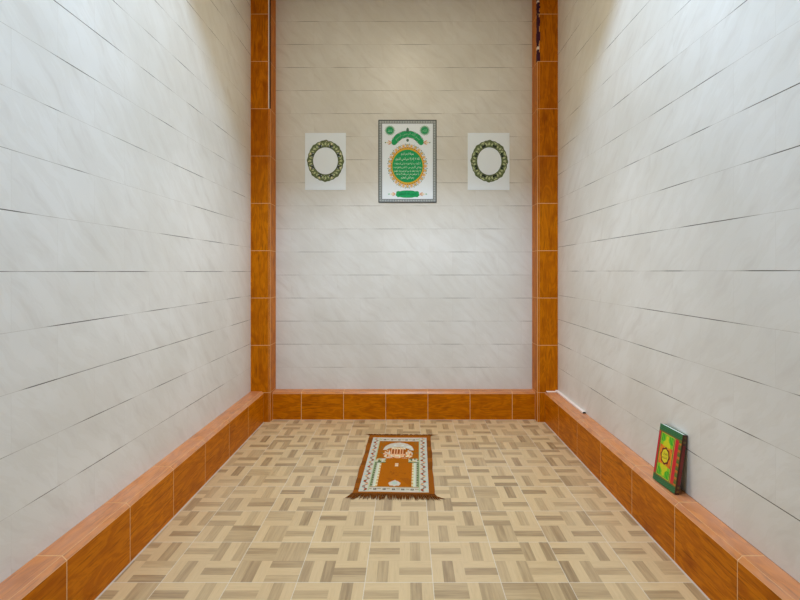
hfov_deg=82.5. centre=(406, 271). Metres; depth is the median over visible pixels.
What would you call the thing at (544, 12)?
trim
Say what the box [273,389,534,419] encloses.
baseboard
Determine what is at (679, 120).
wall
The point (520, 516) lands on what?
floor
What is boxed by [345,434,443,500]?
rug
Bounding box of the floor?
[95,420,709,599]
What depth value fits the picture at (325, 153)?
4.41 m
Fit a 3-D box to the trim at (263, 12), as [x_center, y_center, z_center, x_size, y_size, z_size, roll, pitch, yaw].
[-1.361,-0.640,4.325,0.182,4.080,0.180,0,0,0]
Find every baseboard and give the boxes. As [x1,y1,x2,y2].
[0,391,263,599]
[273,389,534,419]
[545,392,799,599]
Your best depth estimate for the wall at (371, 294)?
4.42 m
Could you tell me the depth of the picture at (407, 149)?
4.41 m
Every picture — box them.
[305,133,345,189]
[378,120,436,202]
[468,133,509,189]
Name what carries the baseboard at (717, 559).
attached to the wall at (679, 120)
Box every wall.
[0,0,250,582]
[276,0,531,388]
[558,0,799,582]
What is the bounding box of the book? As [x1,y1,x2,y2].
[653,423,687,494]
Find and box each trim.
[251,0,275,421]
[532,0,557,421]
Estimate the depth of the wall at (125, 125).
2.22 m
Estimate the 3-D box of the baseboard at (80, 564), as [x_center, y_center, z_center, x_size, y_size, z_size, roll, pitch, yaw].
[-1.392,1.256,0.968,0.120,0.287,6.534,0,0,0]
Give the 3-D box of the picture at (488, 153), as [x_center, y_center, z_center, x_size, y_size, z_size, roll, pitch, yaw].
[0.789,-1.065,4.412,0.405,0.552,0.006,0,0,0]
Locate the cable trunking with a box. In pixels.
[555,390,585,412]

